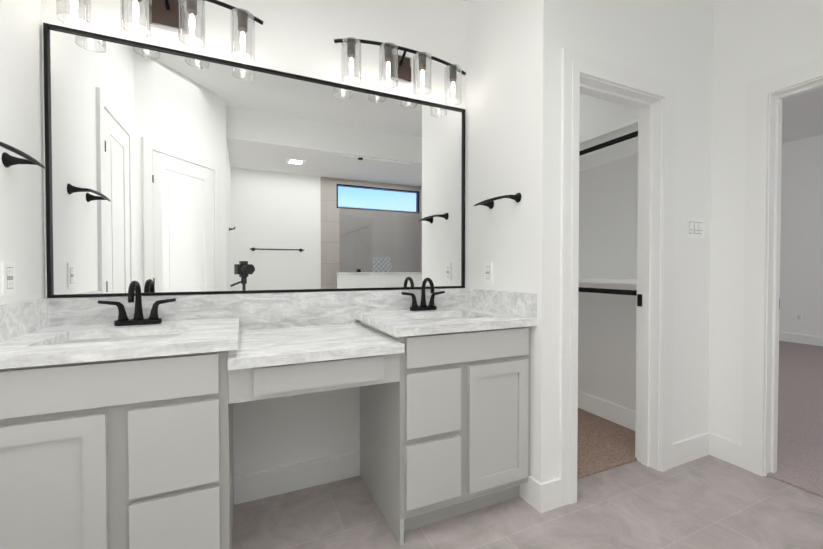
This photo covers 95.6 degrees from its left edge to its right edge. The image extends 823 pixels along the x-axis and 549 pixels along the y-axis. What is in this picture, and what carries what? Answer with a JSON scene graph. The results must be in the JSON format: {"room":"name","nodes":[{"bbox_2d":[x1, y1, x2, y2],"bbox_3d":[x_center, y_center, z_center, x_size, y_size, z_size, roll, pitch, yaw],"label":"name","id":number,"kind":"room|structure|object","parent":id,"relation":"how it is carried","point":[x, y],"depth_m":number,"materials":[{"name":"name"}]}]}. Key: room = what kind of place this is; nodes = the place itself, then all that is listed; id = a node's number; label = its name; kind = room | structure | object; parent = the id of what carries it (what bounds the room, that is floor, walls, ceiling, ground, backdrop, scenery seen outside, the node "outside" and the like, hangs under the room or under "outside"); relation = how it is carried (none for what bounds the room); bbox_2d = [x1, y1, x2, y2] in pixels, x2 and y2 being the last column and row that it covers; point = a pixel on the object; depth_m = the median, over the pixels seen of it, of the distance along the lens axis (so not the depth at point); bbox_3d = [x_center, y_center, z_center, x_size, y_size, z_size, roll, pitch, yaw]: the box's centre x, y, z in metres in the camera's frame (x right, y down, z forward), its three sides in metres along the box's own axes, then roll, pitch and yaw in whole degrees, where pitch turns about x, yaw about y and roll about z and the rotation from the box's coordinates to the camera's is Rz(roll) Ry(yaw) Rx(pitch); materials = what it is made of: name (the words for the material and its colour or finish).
{"room":"bathroom","nodes":[
{"label":"bathroom","id":0,"kind":"room"},
{"bbox_2d":[0,0,44,304],"bbox_3d":[-1.203,-0.267,0.782,0.100,2.750,1.700,0,1,-24],"label":"wall","id":1,"kind":"structure","parent":0,"point":[22,242],"depth_m":1.34,"materials":[{"name":"white paint"}]},
{"bbox_2d":[1,261,15,295],"bbox_3d":[-1.354,0.012,1.256,0.008,0.115,0.070,0,1,-24],"label":"electrical outlet","id":2,"kind":"object","parent":1,"relation":"attached to","point":[8,273],"depth_m":1.25,"materials":[{"name":"white plastic"}]},
{"bbox_2d":[0,142,44,168],"bbox_3d":[-1.272,-0.382,1.166,0.089,0.050,0.331,0,1,-24],"label":"towel bar","id":3,"kind":"object","parent":1,"relation":"attached to","point":[8,160],"depth_m":1.24,"materials":[{"name":"black metal"}]},
{"bbox_2d":[41,0,465,475],"bbox_3d":[-0.576,-0.283,1.940,2.192,2.750,0.102,0,1,-24],"label":"wall","id":4,"kind":"structure","parent":0,"point":[297,37],"depth_m":1.91,"materials":[{"name":"white paint"}]},
{"bbox_2d":[56,0,263,63],"bbox_3d":[-1.040,-1.098,1.579,0.769,0.241,0.153,0,1,-24],"label":"sconce","id":5,"kind":"object","parent":4,"relation":"attached to","point":[170,15],"depth_m":1.61,"materials":[{"name":"glass"}]},
{"bbox_2d":[43,23,464,297],"bbox_3d":[-0.562,-0.452,1.875,1.938,1.080,0.022,0,1,-24],"label":"mirror","id":6,"kind":"object","parent":4,"relation":"attached to","point":[168,171],"depth_m":1.75,"materials":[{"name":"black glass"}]},
{"bbox_2d":[234,451,359,504],"bbox_3d":[-0.563,1.027,1.903,0.617,0.130,0.011,0,1,-24],"label":"baseboard","id":7,"kind":"structure","parent":4,"relation":"attached to","point":[280,480],"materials":[{"name":"white paint"}]},
{"bbox_2d":[228,291,403,403],"bbox_3d":[-0.438,0.261,1.614,0.620,0.335,0.621,0,1,-24],"label":"bathroom vanity","id":8,"kind":"object","parent":4,"relation":"attached to","point":[293,343],"depth_m":1.44,"materials":[{"name":"stone"}]},
{"bbox_2d":[334,37,465,105],"bbox_3d":[-0.041,-1.104,2.028,0.769,0.241,0.153,0,1,-24],"label":"sconce","id":9,"kind":"object","parent":4,"relation":"attached to","point":[398,68],"depth_m":2.02,"materials":[{"name":"glass"}]},
{"bbox_2d":[232,455,822,548],"bbox_3d":[0.725,1.137,0.551,3.610,0.050,3.740,0,1,-24],"label":"floor","id":10,"kind":"structure","parent":0,"point":[708,502],"depth_m":1.68,"materials":[{"name":"grey tile"}]},
{"bbox_2d":[0,294,239,548],"bbox_3d":[-1.016,0.599,1.363,0.703,1.003,0.613,0,1,-24],"label":"bathroom vanity","id":11,"kind":"object","parent":10,"relation":"on","point":[112,436],"depth_m":1.14,"materials":[{"name":"grey wood"}]},
{"bbox_2d":[98,281,175,325],"bbox_3d":[-1.114,0.116,1.505,0.266,0.183,0.146,0,1,-24],"label":"faucet","id":12,"kind":"object","parent":11,"relation":"on","point":[138,318],"depth_m":1.53,"materials":[{"name":"black metal"}]},
{"bbox_2d":[355,288,536,544],"bbox_3d":[0.138,0.591,1.881,0.704,1.003,0.613,0,1,-24],"label":"bathroom vanity","id":13,"kind":"object","parent":10,"relation":"on","point":[445,427],"depth_m":1.64,"materials":[{"name":"grey wood"}]},
{"bbox_2d":[401,278,444,310],"bbox_3d":[0.086,0.108,2.044,0.266,0.183,0.146,0,1,-24],"label":"faucet","id":14,"kind":"object","parent":13,"relation":"on","point":[423,306],"depth_m":2.07,"materials":[{"name":"black metal"}]},
{"bbox_2d":[466,0,637,482],"bbox_3d":[0.658,-0.301,3.183,1.318,2.750,2.645,0,1,-24],"label":"wall","id":15,"kind":"structure","parent":0,"point":[513,89],"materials":[{"name":"white paint"}]},
{"bbox_2d":[484,262,491,282],"bbox_3d":[0.426,-0.010,2.083,0.008,0.115,0.070,0,1,-24],"label":"electrical outlet","id":16,"kind":"object","parent":15,"relation":"attached to","point":[487,272],"depth_m":2.08,"materials":[{"name":"white plastic"}]},
{"bbox_2d":[474,193,521,208],"bbox_3d":[0.445,-0.383,1.938,0.089,0.050,0.331,0,1,-24],"label":"towel bar","id":17,"kind":"object","parent":15,"relation":"attached to","point":[516,197],"depth_m":1.88,"materials":[{"name":"black metal"}]},
{"bbox_2d":[578,391,635,430],"bbox_3d":[1.140,0.993,3.429,0.013,0.130,2.425,0,1,-24],"label":"baseboard","id":18,"kind":"structure","parent":15,"relation":"attached to","point":[618,414],"depth_m":2.73,"materials":[{"name":"white paint"}]},
{"bbox_2d":[578,118,637,295],"bbox_3d":[0.999,-0.404,3.346,0.319,1.070,2.385,0,1,-24],"label":"closet shelf","id":19,"kind":"object","parent":15,"relation":"attached to","point":[612,144],"depth_m":2.55,"materials":[{"name":"white paint"}]},
{"bbox_2d":[577,408,636,478],"bbox_3d":[0.633,1.091,3.258,1.078,0.062,2.525,0,1,-24],"label":"floor","id":20,"kind":"structure","parent":0,"point":[603,444],"depth_m":2.34,"materials":[{"name":"brown carpet"}]},
{"bbox_2d":[563,0,712,442],"bbox_3d":[1.230,-0.285,2.056,1.198,2.750,0.120,0,1,-24],"label":"wall","id":21,"kind":"structure","parent":0,"point":[670,40],"depth_m":2.14,"materials":[{"name":"white paint"}]},
{"bbox_2d":[559,47,675,506],"bbox_3d":[1.057,0.018,1.980,0.832,2.147,0.155,0,1,-24],"label":"door frame","id":22,"kind":"structure","parent":21,"relation":"attached to","point":[652,99],"depth_m":2.05,"materials":[{"name":"white paint"}]},
{"bbox_2d":[686,217,703,237],"bbox_3d":[1.657,-0.272,2.177,0.165,0.115,0.009,0,1,-24],"label":"light switch","id":23,"kind":"object","parent":21,"relation":"attached to","point":[694,227],"depth_m":2.17,"materials":[{"name":"white plastic"}]},
{"bbox_2d":[672,432,717,467],"bbox_3d":[1.633,1.023,2.183,0.374,0.130,0.013,0,1,-24],"label":"baseboard","id":24,"kind":"structure","parent":21,"relation":"attached to","point":[696,447],"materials":[{"name":"white paint"}]},
{"bbox_2d":[708,0,822,443],"bbox_3d":[2.424,-0.470,1.003,0.120,3.150,3.015,0,1,-24],"label":"wall","id":25,"kind":"structure","parent":0,"point":[754,40],"depth_m":2.14,"materials":[{"name":"white paint"}]},
{"bbox_2d":[741,56,822,476],"bbox_3d":[2.132,0.022,1.654,0.155,2.147,1.012,0,1,-24],"label":"door frame","id":26,"kind":"structure","parent":25,"relation":"attached to","point":[765,96],"depth_m":2.02,"materials":[{"name":"white paint"}]},
{"bbox_2d":[767,341,822,497],"bbox_3d":[3.873,1.082,3.905,5.098,0.062,6.000,0,1,-24],"label":"floor","id":27,"kind":"structure","parent":0,"point":[800,427],"depth_m":2.79,"materials":[{"name":"grey carpet"}]},
{"bbox_2d":[779,134,822,336],"bbox_3d":[6.152,-0.477,4.906,0.100,3.050,6.200,0,1,-24],"label":"wall","id":28,"kind":"structure","parent":0,"point":[801,263],"depth_m":5.54,"materials":[{"name":"white paint"}]},
{"bbox_2d":[795,313,801,320],"bbox_3d":[5.795,0.638,5.584,0.008,0.115,0.070,0,1,-24],"label":"outlet","id":29,"kind":"object","parent":28,"relation":"attached to","point":[798,316],"depth_m":5.58,"materials":[{"name":"white plastic"}]},
{"bbox_2d":[779,332,822,345],"bbox_3d":[6.101,0.972,4.904,0.013,0.130,6.000,0,1,-24],"label":"baseboard","id":30,"kind":"structure","parent":28,"relation":"attached to","point":[803,339],"depth_m":5.54,"materials":[{"name":"white paint"}]},
{"bbox_2d":[782,87,822,143],"bbox_3d":[3.922,-2.037,3.881,4.990,0.100,6.000,0,1,-24],"label":"ceiling","id":31,"kind":"structure","parent":0,"point":[802,115],"depth_m":4.72,"materials":[{"name":"white paint"}]}
]}

